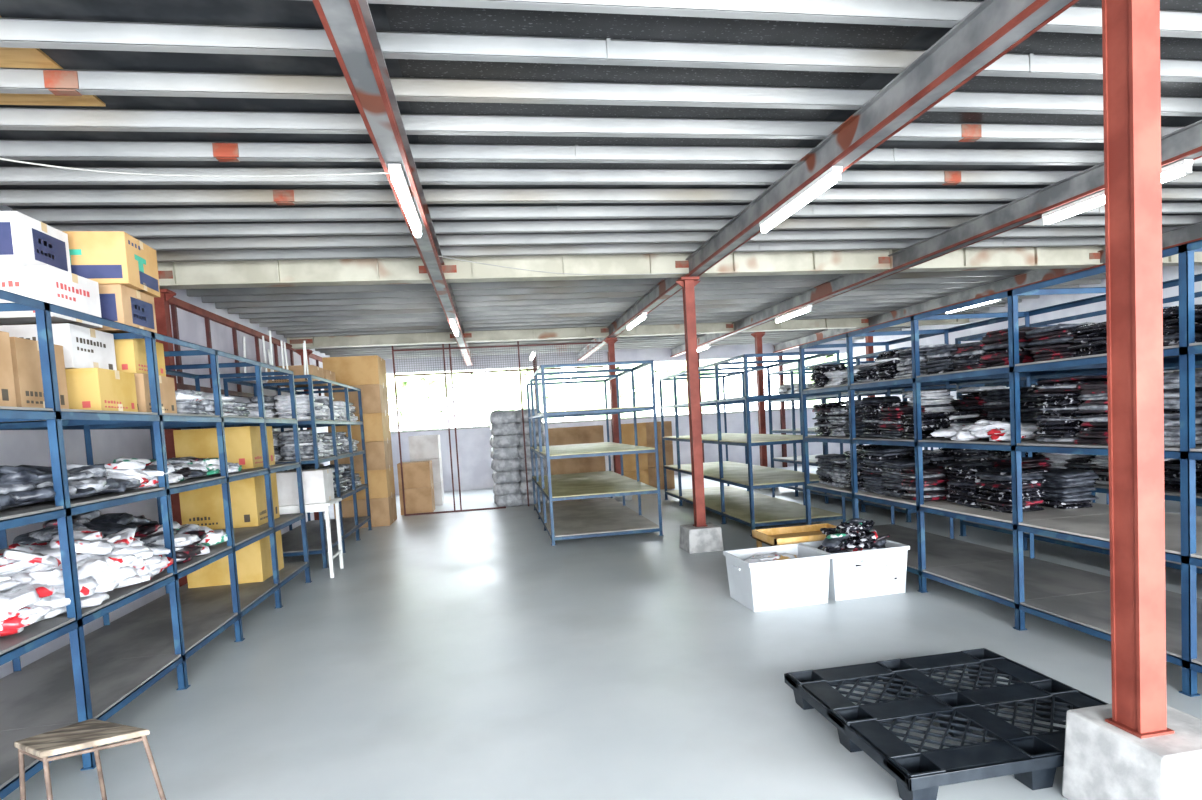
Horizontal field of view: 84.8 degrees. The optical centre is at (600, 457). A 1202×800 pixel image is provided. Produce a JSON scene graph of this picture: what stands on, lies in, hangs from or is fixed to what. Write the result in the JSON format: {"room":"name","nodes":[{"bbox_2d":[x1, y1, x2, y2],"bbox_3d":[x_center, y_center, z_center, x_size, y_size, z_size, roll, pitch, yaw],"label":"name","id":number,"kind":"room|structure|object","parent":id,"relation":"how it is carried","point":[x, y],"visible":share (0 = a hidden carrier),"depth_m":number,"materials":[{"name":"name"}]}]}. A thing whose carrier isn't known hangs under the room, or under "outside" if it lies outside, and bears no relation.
{"room":"warehouse","nodes":[
{"label":"warehouse","id":0,"kind":"room"},
{"bbox_2d":[0,206,333,678],"bbox_3d":[-4.588,-0.197,5.524,0.150,3.500,22.400,-4,3,-9],"label":"wall","id":1,"kind":"structure","parent":0,"point":[17,447],"depth_m":6.01,"materials":[{"name":"grey metal"}]},
{"bbox_2d":[155,297,324,397],"bbox_3d":[-5.029,-1.352,8.491,0.080,1.040,14.500,-4,3,-9],"label":"window","id":2,"kind":"structure","parent":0,"point":[190,323],"depth_m":8.85,"materials":[{"name":"white glass"}]},
{"bbox_2d":[386,370,473,430],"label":"window","id":3,"kind":"structure","parent":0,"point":[419,406],"depth_m":27.31,"materials":[{"name":"white glass"}]},
{"bbox_2d":[485,367,564,425],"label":"window","id":4,"kind":"structure","parent":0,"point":[506,385],"depth_m":31.43,"materials":[{"name":"white glass"}]},
{"bbox_2d":[0,0,1201,237],"bbox_3d":[2.141,-2.455,6.605,13.950,0.100,22.550,-4,3,-9],"label":"ceiling","id":5,"kind":"structure","parent":0,"point":[257,13],"depth_m":3.70,"materials":[{"name":"grey metal"}]},
{"bbox_2d":[0,158,389,176],"bbox_3d":[-2.672,-1.624,3.535,2.985,0.162,0.101,-5,4,-23],"label":"hanging cable","id":6,"kind":"object","parent":5,"relation":"hanging from","point":[4,159],"visible":0.97,"depth_m":3.73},
{"bbox_2d":[312,0,472,365],"bbox_3d":[-1.570,-1.947,5.940,0.152,0.201,22.400,-4,3,-9],"label":"ceiling beam","id":7,"kind":"structure","parent":5,"relation":"attached to","point":[349,27],"depth_m":3.31,"materials":[{"name":"grey metal"}]},
{"bbox_2d":[388,164,421,237],"bbox_3d":[-1.325,-1.727,4.519,0.070,0.096,1.230,-4,3,-9],"label":"fluorescent tube light","id":8,"kind":"object","parent":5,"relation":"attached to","point":[398,179],"visible":1,"depth_m":4.29,"materials":[{"name":"white plastic"}]},
{"bbox_2d":[157,246,1201,348],"bbox_3d":[1.522,-2.448,10.434,13.750,0.275,5.500,-4,3,-9],"label":"cross beam","id":9,"kind":"structure","parent":5,"relation":"attached to","point":[375,271],"depth_m":7.72,"materials":[{"name":"beige metal"}]},
{"bbox_2d":[759,166,842,233],"bbox_3d":[1.472,-1.915,4.972,0.070,0.096,1.230,-4,3,-9],"label":"fluorescent tube light","id":10,"kind":"object","parent":5,"relation":"attached to","point":[832,175],"visible":1,"depth_m":4.81,"materials":[{"name":"white plastic"}]},
{"bbox_2d":[577,0,1078,360],"bbox_3d":[1.257,-2.138,6.398,0.152,0.201,22.400,-4,3,-9],"label":"ceiling beam","id":11,"kind":"structure","parent":5,"relation":"attached to","point":[993,28],"depth_m":3.75,"materials":[{"name":"grey metal"}]},
{"bbox_2d":[670,120,1201,356],"bbox_3d":[3.769,-2.307,6.804,0.152,0.201,22.400,-4,3,-9],"label":"ceiling beam","id":12,"kind":"structure","parent":5,"relation":"attached to","point":[1183,143],"depth_m":6.54,"materials":[{"name":"grey metal"}]},
{"bbox_2d":[773,221,1201,352],"bbox_3d":[6.674,-2.502,7.275,0.152,0.201,22.400,-4,3,-9],"label":"ceiling beam","id":13,"kind":"structure","parent":5,"relation":"attached to","point":[1193,232],"depth_m":10.50,"materials":[{"name":"grey metal"}]},
{"bbox_2d":[1042,190,1104,225],"bbox_3d":[3.989,-2.086,5.536,0.070,0.111,0.599,-4,3,-9],"label":"fluorescent tube light","id":14,"kind":"object","parent":5,"relation":"attached to","point":[1098,199],"depth_m":5.52,"materials":[{"name":"white plastic"}]},
{"bbox_2d":[1161,159,1192,182],"bbox_3d":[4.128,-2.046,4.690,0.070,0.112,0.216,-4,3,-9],"label":"fluorescent tube light","id":15,"kind":"object","parent":5,"relation":"attached to","point":[1176,169],"depth_m":4.69,"materials":[{"name":"white plastic"}]},
{"bbox_2d":[0,0,1201,358],"bbox_3d":[1.903,-2.422,8.089,13.750,0.106,18.110,-4,3,-9],"label":"ceiling purlins","id":16,"kind":"structure","parent":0,"point":[343,310],"depth_m":4.78,"materials":[{"name":"grey metal"}]},
{"bbox_2d":[2,465,1201,799],"bbox_3d":[2.354,1.134,6.783,13.950,0.100,22.500,-4,3,-9],"label":"floor","id":17,"kind":"structure","parent":0,"point":[465,655],"depth_m":4.23,"materials":[{"name":"concrete"}]},
{"bbox_2d":[14,719,165,799],"bbox_3d":[-2.087,1.349,2.701,0.521,0.452,0.325,-2,4,26],"label":"wooden stool","id":18,"kind":"object","parent":17,"relation":"on","point":[94,733],"visible":1,"depth_m":2.66,"materials":[{"name":"brown wood"}]},
{"bbox_2d":[0,290,311,799],"bbox_3d":[-3.364,0.366,4.687,1.000,2.330,5.080,-4,3,-9],"label":"shelving rack","id":19,"kind":"object","parent":17,"relation":"on","point":[101,671],"visible":0.77,"depth_m":4.17,"materials":[{"name":"blue metal"}]},
{"bbox_2d":[0,331,16,406],"bbox_3d":[-2.943,-0.389,2.843,0.403,0.363,0.501,-4,3,-9],"label":"carton","id":20,"kind":"object","parent":19,"relation":"on","point":[7,387],"visible":0.92,"depth_m":3.08,"materials":[{"name":"brown cardboard"}]},
{"bbox_2d":[9,337,68,408],"bbox_3d":[-3.045,-0.414,3.399,0.303,0.363,0.372,-4,3,-9],"label":"carton","id":21,"kind":"object","parent":19,"relation":"on","point":[25,355],"visible":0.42,"depth_m":3.33,"materials":[{"name":"brown cardboard"}]},
{"bbox_2d":[0,573,80,636],"bbox_3d":[-3.060,0.701,3.019,0.937,0.264,0.987,-4,3,-9],"label":"heap","id":22,"kind":"object","parent":19,"relation":"in","point":[23,603],"visible":0.97,"depth_m":3.07,"materials":[{"name":"white plastic"}]},
{"bbox_2d":[0,464,132,507],"bbox_3d":[-3.106,0.140,3.501,0.838,0.215,0.971,-4,3,-11],"label":"heap","id":23,"kind":"object","parent":19,"relation":"in","point":[32,484],"visible":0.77,"depth_m":3.31,"materials":[{"name":"grey fabric"}]},
{"bbox_2d":[0,527,173,610],"bbox_3d":[-3.006,0.599,3.729,0.822,0.382,1.071,-4,3,-9],"label":"heap","id":24,"kind":"object","parent":19,"relation":"in","point":[119,559],"visible":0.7,"depth_m":3.57,"materials":[{"name":"white plastic"}]},
{"bbox_2d":[13,510,160,545],"bbox_3d":[-3.414,0.564,4.335,0.706,0.432,1.639,-4,3,-9],"label":"heap","id":25,"kind":"object","parent":19,"relation":"on","point":[109,523],"visible":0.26,"depth_m":4.35,"materials":[{"name":"grey fabric"}]},
{"bbox_2d":[65,368,137,411],"bbox_3d":[-3.157,-0.382,3.914,0.523,0.253,0.422,-4,3,-11],"label":"carton","id":26,"kind":"object","parent":19,"relation":"on","point":[87,388],"visible":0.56,"depth_m":3.78,"materials":[{"name":"yellow cardboard"}]},
{"bbox_2d":[0,323,116,369],"bbox_3d":[-3.229,-0.628,3.881,0.443,0.250,0.442,-4,3,-9],"label":"carton","id":27,"kind":"object","parent":26,"relation":"on","point":[83,347],"visible":0.6,"depth_m":3.77,"materials":[{"name":"white cardboard"}]},
{"bbox_2d":[0,265,102,327],"bbox_3d":[-3.335,-0.924,3.849,0.503,0.283,0.442,-4,3,-7],"label":"carton","id":28,"kind":"object","parent":27,"relation":"on","point":[45,283],"visible":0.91,"depth_m":3.70,"materials":[{"name":"white cardboard"}]},
{"bbox_2d":[0,211,70,272],"bbox_3d":[-3.470,-1.207,3.814,0.463,0.300,0.442,-4,3,-9],"label":"carton","id":29,"kind":"object","parent":28,"relation":"on","point":[25,240],"visible":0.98,"depth_m":3.72,"materials":[{"name":"white cardboard"}]},
{"bbox_2d":[66,461,168,489],"bbox_3d":[-3.212,0.122,4.114,0.838,0.193,0.697,-4,3,-9],"label":"heap","id":30,"kind":"object","parent":19,"relation":"in","point":[135,472],"visible":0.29,"depth_m":4.05,"materials":[{"name":"white fabric"}]},
{"bbox_2d":[134,373,176,413],"bbox_3d":[-3.212,-0.413,4.431,0.463,0.263,0.422,-4,3,-9],"label":"carton","id":31,"kind":"object","parent":19,"relation":"on","point":[167,387],"visible":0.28,"depth_m":4.46,"materials":[{"name":"brown cardboard"}]},
{"bbox_2d":[114,339,165,376],"bbox_3d":[-3.255,-0.661,4.402,0.443,0.240,0.402,-4,3,-9],"label":"carton","id":32,"kind":"object","parent":31,"relation":"on","point":[130,354],"visible":0.28,"depth_m":4.25,"materials":[{"name":"yellow cardboard"}]},
{"bbox_2d":[92,284,156,338],"bbox_3d":[-3.323,-0.961,4.387,0.463,0.293,0.422,-4,3,-9],"label":"carton","id":33,"kind":"object","parent":32,"relation":"on","point":[119,303],"visible":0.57,"depth_m":4.27,"materials":[{"name":"brown cardboard"}]},
{"bbox_2d":[62,231,159,296],"bbox_3d":[-3.381,-1.269,4.363,0.623,0.330,0.462,-4,3,-12],"label":"carton","id":34,"kind":"object","parent":33,"relation":"on","point":[102,257],"visible":0.59,"depth_m":4.19,"materials":[{"name":"yellow cardboard"}]},
{"bbox_2d":[107,456,241,482],"bbox_3d":[-3.367,0.074,5.041,0.838,0.204,1.448,-4,3,-7],"label":"heap","id":35,"kind":"object","parent":19,"relation":"in","point":[182,468],"visible":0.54,"depth_m":4.94,"materials":[{"name":"white fabric"}]},
{"bbox_2d":[140,521,227,563],"bbox_3d":[-3.284,0.621,4.826,0.829,0.246,1.294,-4,3,-6],"label":"heap","id":36,"kind":"object","parent":19,"relation":"on","point":[191,540],"visible":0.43,"depth_m":4.74,"materials":[{"name":"white fabric"}]},
{"bbox_2d":[175,390,249,415],"bbox_3d":[-3.490,-0.410,5.354,0.843,0.207,1.316,-4,3,-9],"label":"folded clothes","id":37,"kind":"object","parent":19,"relation":"in","point":[187,401],"visible":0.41,"depth_m":5.06,"materials":[{"name":"white fabric"}]},
{"bbox_2d":[173,426,274,468],"bbox_3d":[-3.723,-0.094,6.559,0.673,0.407,0.652,-4,3,-9],"label":"carton","id":38,"kind":"object","parent":19,"relation":"on","point":[243,444],"visible":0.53,"depth_m":6.26,"materials":[{"name":"cardboard"}]},
{"bbox_2d":[179,472,279,529],"bbox_3d":[-3.693,0.424,6.588,0.673,0.487,0.652,-4,3,-9],"label":"carton","id":39,"kind":"object","parent":19,"relation":"on","point":[204,506],"visible":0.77,"depth_m":6.29,"materials":[{"name":"cardboard"}]},
{"bbox_2d":[187,530,283,587],"bbox_3d":[-3.661,0.972,6.620,0.673,0.467,0.650,-4,3,-9],"label":"carton","id":40,"kind":"object","parent":19,"relation":"on","point":[254,561],"visible":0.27,"depth_m":6.33,"materials":[{"name":"cardboard"}]},
{"bbox_2d":[154,289,187,586],"bbox_3d":[-4.451,-0.140,6.868,0.310,3.180,0.200,-4,3,-9],"label":"support column","id":41,"kind":"structure","parent":17,"relation":"on","point":[162,310],"depth_m":6.80,"materials":[{"name":"red metal"}]},
{"bbox_2d":[223,375,371,567],"bbox_3d":[-4.139,0.136,9.378,1.000,2.350,3.040,-4,3,-9],"label":"shelving rack","id":42,"kind":"object","parent":17,"relation":"on","point":[292,544],"visible":0.65,"depth_m":8.96,"materials":[{"name":"blue metal"}]},
{"bbox_2d":[243,331,308,380],"bbox_3d":[-4.061,-1.292,8.300,0.745,0.590,0.712,-4,3,-9],"label":"bundle","id":43,"kind":"object","parent":42,"relation":"on","point":[270,353],"visible":0.69,"depth_m":8.19,"materials":[{"name":"plastic"}]},
{"bbox_2d":[267,365,323,385],"bbox_3d":[-4.337,-1.166,9.375,0.603,0.238,0.602,-4,3,-9],"label":"carton","id":44,"kind":"object","parent":42,"relation":"on","point":[297,369],"visible":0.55,"depth_m":9.10,"materials":[{"name":"brown cardboard"}]},
{"bbox_2d":[245,394,357,420],"bbox_3d":[-4.168,-0.667,9.319,0.900,0.351,2.871,-4,3,-9],"label":"folded clothes","id":45,"kind":"object","parent":42,"relation":"in","point":[279,406],"visible":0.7,"depth_m":8.04,"materials":[{"name":"white fabric"}]},
{"bbox_2d":[273,429,358,460],"bbox_3d":[-4.139,-0.206,9.346,0.916,0.380,2.883,-4,3,-9],"label":"folded clothes","id":46,"kind":"object","parent":42,"relation":"in","point":[284,449],"visible":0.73,"depth_m":8.07,"materials":[{"name":"white fabric"}]},
{"bbox_2d":[288,463,361,494],"bbox_3d":[-4.115,0.324,9.375,0.914,0.440,2.857,-4,3,-9],"label":"folded clothes","id":47,"kind":"object","parent":42,"relation":"in","point":[344,470],"visible":0.18,"depth_m":9.82,"materials":[{"name":"grey fabric"}]},
{"bbox_2d":[279,498,343,577],"bbox_3d":[-3.630,0.959,7.614,1.150,0.850,0.580,-4,3,-9],"label":"work table","id":48,"kind":"object","parent":17,"relation":"on","point":[316,507],"visible":0.47,"depth_m":7.44,"materials":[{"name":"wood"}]},
{"bbox_2d":[276,468,333,505],"bbox_3d":[-3.456,0.334,7.628,0.583,0.372,0.430,-4,3,-9],"label":"carton","id":49,"kind":"object","parent":48,"relation":"on","point":[318,487],"visible":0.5,"depth_m":7.44,"materials":[{"name":"cardboard"}]},
{"bbox_2d":[333,493,396,527],"bbox_3d":[-4.168,0.940,11.709,0.903,0.488,0.850,-4,3,-9],"label":"carton","id":50,"kind":"object","parent":17,"relation":"on","point":[383,511],"visible":0.5,"depth_m":11.33,"materials":[{"name":"brown cardboard"}]},
{"bbox_2d":[341,467,394,500],"bbox_3d":[-4.191,0.453,11.683,0.893,0.488,0.850,-4,3,-9],"label":"carton","id":51,"kind":"object","parent":50,"relation":"on","point":[381,484],"visible":0.56,"depth_m":11.31,"materials":[{"name":"brown cardboard"}]},
{"bbox_2d":[330,440,392,470],"bbox_3d":[-4.224,-0.033,11.654,0.903,0.488,0.850,-4,3,-9],"label":"carton","id":52,"kind":"object","parent":51,"relation":"on","point":[378,453],"visible":0.48,"depth_m":11.28,"materials":[{"name":"brown cardboard"}]},
{"bbox_2d":[328,413,390,441],"bbox_3d":[-4.247,-0.520,11.627,0.893,0.488,0.850,-4,3,-9],"label":"carton","id":53,"kind":"object","parent":52,"relation":"on","point":[376,425],"visible":0.48,"depth_m":11.25,"materials":[{"name":"brown cardboard"}]},
{"bbox_2d":[324,384,388,413],"bbox_3d":[-4.281,-1.006,11.599,0.903,0.488,0.850,-4,3,-9],"label":"carton","id":54,"kind":"object","parent":53,"relation":"on","point":[374,397],"visible":0.56,"depth_m":11.22,"materials":[{"name":"brown cardboard"}]},
{"bbox_2d":[322,355,386,386],"bbox_3d":[-4.304,-1.493,11.572,0.893,0.488,0.850,-4,3,-9],"label":"carton","id":55,"kind":"object","parent":54,"relation":"on","point":[350,370],"visible":0.77,"depth_m":11.17,"materials":[{"name":"brown cardboard"}]},
{"bbox_2d":[399,485,434,514],"bbox_3d":[-3.628,0.828,13.036,0.603,0.498,0.600,-4,3,-9],"label":"carton","id":56,"kind":"object","parent":17,"relation":"on","point":[417,500],"visible":0.76,"depth_m":12.74,"materials":[{"name":"brown cardboard"}]},
{"bbox_2d":[397,460,433,488],"bbox_3d":[-3.657,0.330,13.008,0.603,0.498,0.600,-4,3,-9],"label":"carton","id":57,"kind":"object","parent":56,"relation":"on","point":[416,474],"visible":0.94,"depth_m":12.72,"materials":[{"name":"brown cardboard"}]},
{"bbox_2d":[433,480,444,505],"bbox_3d":[-3.725,0.766,14.235,0.603,0.498,0.600,-4,3,-9],"label":"carton","id":58,"kind":"object","parent":17,"relation":"on","point":[438,486],"visible":0.41,"depth_m":13.98,"materials":[{"name":"white cardboard"}]},
{"bbox_2d":[410,458,442,481],"bbox_3d":[-3.754,0.267,14.206,0.603,0.498,0.600,-4,3,-9],"label":"carton","id":59,"kind":"object","parent":58,"relation":"on","point":[437,462],"visible":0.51,"depth_m":13.95,"materials":[{"name":"white cardboard"}]},
{"bbox_2d":[408,435,440,459],"bbox_3d":[-3.783,-0.231,14.178,0.603,0.498,0.600,-4,3,-9],"label":"carton","id":60,"kind":"object","parent":59,"relation":"on","point":[425,446],"visible":1,"depth_m":13.88,"materials":[{"name":"white cardboard"}]},
{"bbox_2d":[392,341,603,515],"bbox_3d":[-1.868,-0.627,12.802,4.014,3.220,0.040,-4,3,-9],"label":"gate","id":61,"kind":"object","parent":17,"relation":"on","point":[583,343],"visible":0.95,"depth_m":12.66,"materials":[{"name":"red metal"}]},
{"bbox_2d":[489,408,547,506],"bbox_3d":[-1.692,-0.030,13.492,1.147,1.922,1.122,-4,3,-9],"label":"stack","id":62,"kind":"object","parent":17,"relation":"on","point":[507,454],"visible":0.81,"depth_m":12.96,"materials":[{"name":"plastic"}]},
{"bbox_2d":[526,360,663,545],"bbox_3d":[-0.277,-0.160,10.550,1.520,2.360,3.760,-4,3,-9],"label":"shelving rack","id":63,"kind":"object","parent":17,"relation":"on","point":[566,520],"visible":1,"depth_m":9.80,"materials":[{"name":"metal"}]},
{"bbox_2d":[603,337,620,473],"bbox_3d":[0.274,-0.892,12.990,0.310,2.920,0.200,-4,3,-9],"label":"support column","id":64,"kind":"structure","parent":17,"relation":"on","point":[610,341],"depth_m":12.93,"materials":[{"name":"red metal"}]},
{"bbox_2d":[624,470,648,484],"bbox_3d":[0.673,0.510,14.238,0.603,0.498,0.600,-4,3,-9],"label":"carton","id":65,"kind":"object","parent":17,"relation":"on","point":[644,476],"visible":0.12,"depth_m":13.96,"materials":[{"name":"brown cardboard"}]},
{"bbox_2d":[623,446,647,470],"bbox_3d":[0.644,0.011,14.210,0.603,0.498,0.600,-4,3,-9],"label":"carton","id":66,"kind":"object","parent":65,"relation":"on","point":[629,460],"visible":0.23,"depth_m":13.92,"materials":[{"name":"brown cardboard"}]},
{"bbox_2d":[621,423,646,445],"bbox_3d":[0.616,-0.487,14.182,0.603,0.498,0.600,-4,3,-9],"label":"carton","id":67,"kind":"object","parent":66,"relation":"on","point":[627,430],"visible":0.52,"depth_m":13.89,"materials":[{"name":"brown cardboard"}]},
{"bbox_2d":[680,522,723,553],"bbox_3d":[1.189,0.951,7.851,0.419,0.280,0.419,-4,3,-9],"label":"concrete plinth","id":68,"kind":"object","parent":17,"relation":"on","point":[693,539],"visible":0.98,"depth_m":7.66,"materials":[{"name":"grey concrete"}]},
{"bbox_2d":[675,276,707,526],"bbox_3d":[1.096,-0.644,7.760,0.310,2.920,0.200,-4,3,-9],"label":"support column","id":69,"kind":"structure","parent":68,"relation":"on","point":[687,284],"depth_m":7.72,"materials":[{"name":"red metal"}]},
{"bbox_2d":[659,350,845,535],"bbox_3d":[2.166,-0.292,10.642,1.320,2.330,4.360,-4,3,-9],"label":"shelving rack","id":70,"kind":"object","parent":17,"relation":"on","point":[750,508],"visible":0.75,"depth_m":9.62,"materials":[{"name":"blue metal"}]},
{"bbox_2d":[751,332,767,466],"bbox_3d":[3.278,-1.095,13.477,0.310,2.920,0.200,-4,3,-9],"label":"support column","id":71,"kind":"structure","parent":17,"relation":"on","point":[758,336],"depth_m":13.43,"materials":[{"name":"red metal"}]},
{"bbox_2d":[723,543,831,611],"bbox_3d":[1.481,1.002,5.555,0.728,0.404,0.548,-4,3,-11],"label":"plastic storage bin","id":72,"kind":"object","parent":17,"relation":"on","point":[803,581],"visible":1,"depth_m":5.33,"materials":[{"name":"white plastic"}]},
{"bbox_2d":[799,540,909,600],"bbox_3d":[2.192,0.951,5.721,0.728,0.404,0.548,-4,3,-11],"label":"plastic storage bin","id":73,"kind":"object","parent":17,"relation":"on","point":[847,581],"visible":0.59,"depth_m":5.48,"materials":[{"name":"white plastic"}]},
{"bbox_2d":[817,518,896,578],"bbox_3d":[2.191,0.778,5.711,0.662,0.518,0.508,-4,3,-12],"label":"garment","id":74,"kind":"object","parent":73,"relation":"in","point":[854,534],"visible":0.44,"depth_m":5.59,"materials":[{"name":"black fabric"}]},
{"bbox_2d":[770,347,984,522],"bbox_3d":[4.284,-0.435,10.985,1.220,2.330,4.360,-4,3,-9],"label":"shelving rack","id":75,"kind":"object","parent":17,"relation":"on","point":[795,459],"visible":0.26,"depth_m":10.99,"materials":[{"name":"blue metal"}]},
{"bbox_2d":[784,648,1107,799],"bbox_3d":[1.711,1.245,3.182,1.240,0.161,1.100,-4,3,-9],"label":"pallet","id":76,"kind":"object","parent":17,"relation":"on","point":[1033,760],"visible":0.85,"depth_m":3.08,"materials":[{"name":"black plastic"}]},
{"bbox_2d":[799,240,1201,696],"bbox_3d":[3.341,-0.003,4.508,1.100,2.310,6.260,-4,3,-9],"label":"shelving rack","id":77,"kind":"object","parent":17,"relation":"on","point":[1077,599],"visible":0.67,"depth_m":4.57,"materials":[{"name":"blue metal"}]},
{"bbox_2d":[809,344,946,387],"bbox_3d":[2.934,-0.887,6.499,0.985,0.280,1.960,-4,3,-9],"label":"folded clothes","id":78,"kind":"object","parent":77,"relation":"in","point":[893,364],"visible":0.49,"depth_m":6.08,"materials":[{"name":"grey fabric"}]},
{"bbox_2d":[815,444,995,500],"bbox_3d":[2.999,0.064,6.555,0.985,0.509,1.950,-4,3,-9],"label":"folded clothes","id":79,"kind":"object","parent":77,"relation":"in","point":[889,470],"visible":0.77,"depth_m":6.12,"materials":[{"name":"grey fabric"}]},
{"bbox_2d":[812,386,1005,438],"bbox_3d":[2.974,-0.436,6.539,0.975,0.431,1.937,-4,3,-9],"label":"folded clothes","id":80,"kind":"object","parent":77,"relation":"in","point":[884,416],"visible":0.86,"depth_m":5.97,"materials":[{"name":"black fabric"}]},
{"bbox_2d":[930,420,1039,440],"bbox_3d":[2.976,-0.220,5.027,0.588,0.154,0.944,-4,3,-9],"label":"heap","id":81,"kind":"object","parent":77,"relation":"in","point":[992,430],"visible":0.89,"depth_m":4.83,"materials":[{"name":"white fabric"}]},
{"bbox_2d":[923,326,1048,374],"bbox_3d":[3.174,-0.825,5.021,0.974,0.297,1.038,-4,3,-9],"label":"folded clothes","id":82,"kind":"object","parent":77,"relation":"in","point":[993,350],"visible":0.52,"depth_m":4.82,"materials":[{"name":"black fabric"}]},
{"bbox_2d":[981,387,1040,422],"bbox_3d":[3.433,-0.364,5.120,0.377,0.396,0.970,-4,3,-9],"label":"folded clothes","id":83,"kind":"object","parent":77,"relation":"in","point":[997,406],"visible":0.22,"depth_m":5.30,"materials":[{"name":"grey fabric"}]},
{"bbox_2d":[943,457,1098,512],"bbox_3d":[3.259,0.201,5.184,0.794,0.364,0.830,-4,3,-9],"label":"folded clothes","id":84,"kind":"object","parent":77,"relation":"in","point":[989,488],"visible":0.91,"depth_m":4.92,"materials":[{"name":"black fabric"}]},
{"bbox_2d":[1025,304,1201,360],"bbox_3d":[3.358,-0.752,3.956,0.991,0.248,1.104,-4,3,-9],"label":"folded clothes","id":85,"kind":"object","parent":77,"relation":"in","point":[1059,341],"visible":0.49,"depth_m":3.98,"materials":[{"name":"black fabric"}]},
{"bbox_2d":[1028,369,1201,446],"bbox_3d":[3.395,-0.316,4.005,0.993,0.428,1.118,-4,3,-9],"label":"folded clothes","id":86,"kind":"object","parent":77,"relation":"in","point":[1074,409],"visible":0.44,"depth_m":4.03,"materials":[{"name":"grey fabric"}]},
{"bbox_2d":[955,291,1201,573],"bbox_3d":[5.097,-0.150,5.298,1.070,2.310,5.060,-4,3,-9],"label":"shelving rack","id":87,"kind":"object","parent":17,"relation":"on","point":[1100,488],"visible":0.24,"depth_m":6.32,"materials":[{"name":"metal"}]},
{"bbox_2d":[987,450,1201,492],"bbox_3d":[5.111,0.072,5.306,0.875,0.393,4.872,-4,3,-9],"label":"folded clothes","id":88,"kind":"object","parent":87,"relation":"in","point":[1099,464],"visible":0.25,"depth_m":6.09,"materials":[{"name":"black fabric"}]},
{"bbox_2d":[1062,704,1201,799],"bbox_3d":[2.063,1.166,2.445,0.419,0.360,0.419,-4,3,-9],"label":"concrete plinth","id":89,"kind":"object","parent":17,"relation":"on","point":[1103,761],"visible":0.83,"depth_m":2.38,"materials":[{"name":"grey concrete"}]},
{"bbox_2d":[1102,0,1174,738],"bbox_3d":[1.897,-0.424,2.343,0.310,2.840,0.200,-4,3,-9],"label":"support column","id":90,"kind":"structure","parent":89,"relation":"on","point":[1130,28],"depth_m":2.32,"materials":[{"name":"red metal"}]},
{"bbox_3d":[-0.755,0.623,13.704,0.603,0.498,0.600,-4,3,-9],"label":"carton","id":91,"kind":"object","parent":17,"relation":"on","visible":0},
{"bbox_2d":[550,458,579,474],"bbox_3d":[-0.784,0.125,13.675,0.603,0.498,0.600,-4,3,-9],"label":"carton","id":92,"kind":"object","parent":91,"relation":"on","point":[567,465],"visible":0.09,"depth_m":13.38,"materials":[{"name":"brown cardboard"}]},
{"bbox_2d":[548,427,577,445],"bbox_3d":[-0.813,-0.374,13.647,0.603,0.498,0.600,-4,3,-9],"label":"carton","id":93,"kind":"object","parent":92,"relation":"on","point":[566,435],"visible":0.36,"depth_m":13.35,"materials":[{"name":"brown cardboard"}]},
{"bbox_3d":[-0.229,0.565,14.193,0.603,0.498,0.600,-4,3,-9],"label":"carton","id":94,"kind":"object","parent":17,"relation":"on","visible":0},
{"bbox_2d":[579,456,605,472],"bbox_3d":[-0.258,0.066,14.165,0.603,0.498,0.600,-4,3,-9],"label":"carton","id":95,"kind":"object","parent":94,"relation":"on","point":[597,463],"visible":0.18,"depth_m":13.88,"materials":[{"name":"brown cardboard"}]},
{"bbox_2d":[577,425,603,443],"bbox_3d":[-0.287,-0.432,14.137,0.603,0.498,0.600,-4,3,-9],"label":"carton","id":96,"kind":"object","parent":95,"relation":"on","point":[586,434],"visible":0.55,"depth_m":13.84,"materials":[{"name":"brown cardboard"}]},
{"bbox_2d":[565,364,657,419],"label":"window","id":97,"kind":"structure","parent":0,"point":[579,396],"depth_m":27.43,"materials":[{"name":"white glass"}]},
{"bbox_2d":[384,340,849,494],"bbox_3d":[0.423,-1.181,17.745,13.750,3.500,0.190,-4,3,-9],"label":"wall","id":98,"kind":"structure","parent":0,"point":[473,443],"depth_m":17.59,"materials":[{"name":"paint"}]},
{"bbox_2d":[532,351,786,471],"bbox_3d":[-0.510,-1.059,17.449,11.400,3.400,0.100,-4,3,-9],"label":"trim","id":99,"kind":"structure","parent":98,"relation":"attached to","point":[780,368],"depth_m":18.24,"materials":[{"name":"red metal"}]},
{"bbox_2d":[655,359,725,412],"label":"window","id":100,"kind":"structure","parent":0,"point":[708,392],"depth_m":32.28,"materials":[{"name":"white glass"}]},
{"bbox_2d":[752,523,836,547],"bbox_3d":[1.935,0.915,6.298,0.800,0.440,0.540,-4,3,-9],"label":"wooden tray","id":101,"kind":"object","parent":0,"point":[802,533],"visible":0.35,"depth_m":6.43,"materials":[{"name":"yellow wood"}]},
{"bbox_2d":[783,353,846,407],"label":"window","id":102,"kind":"structure","parent":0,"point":[810,403],"depth_m":30.57,"materials":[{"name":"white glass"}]},
{"bbox_2d":[852,265,1201,449],"bbox_3d":[9.103,-1.119,7.741,0.150,3.500,22.400,-4,3,-9],"label":"wall","id":103,"kind":"structure","parent":0,"point":[1168,272],"depth_m":12.34,"materials":[{"name":"white paint"}]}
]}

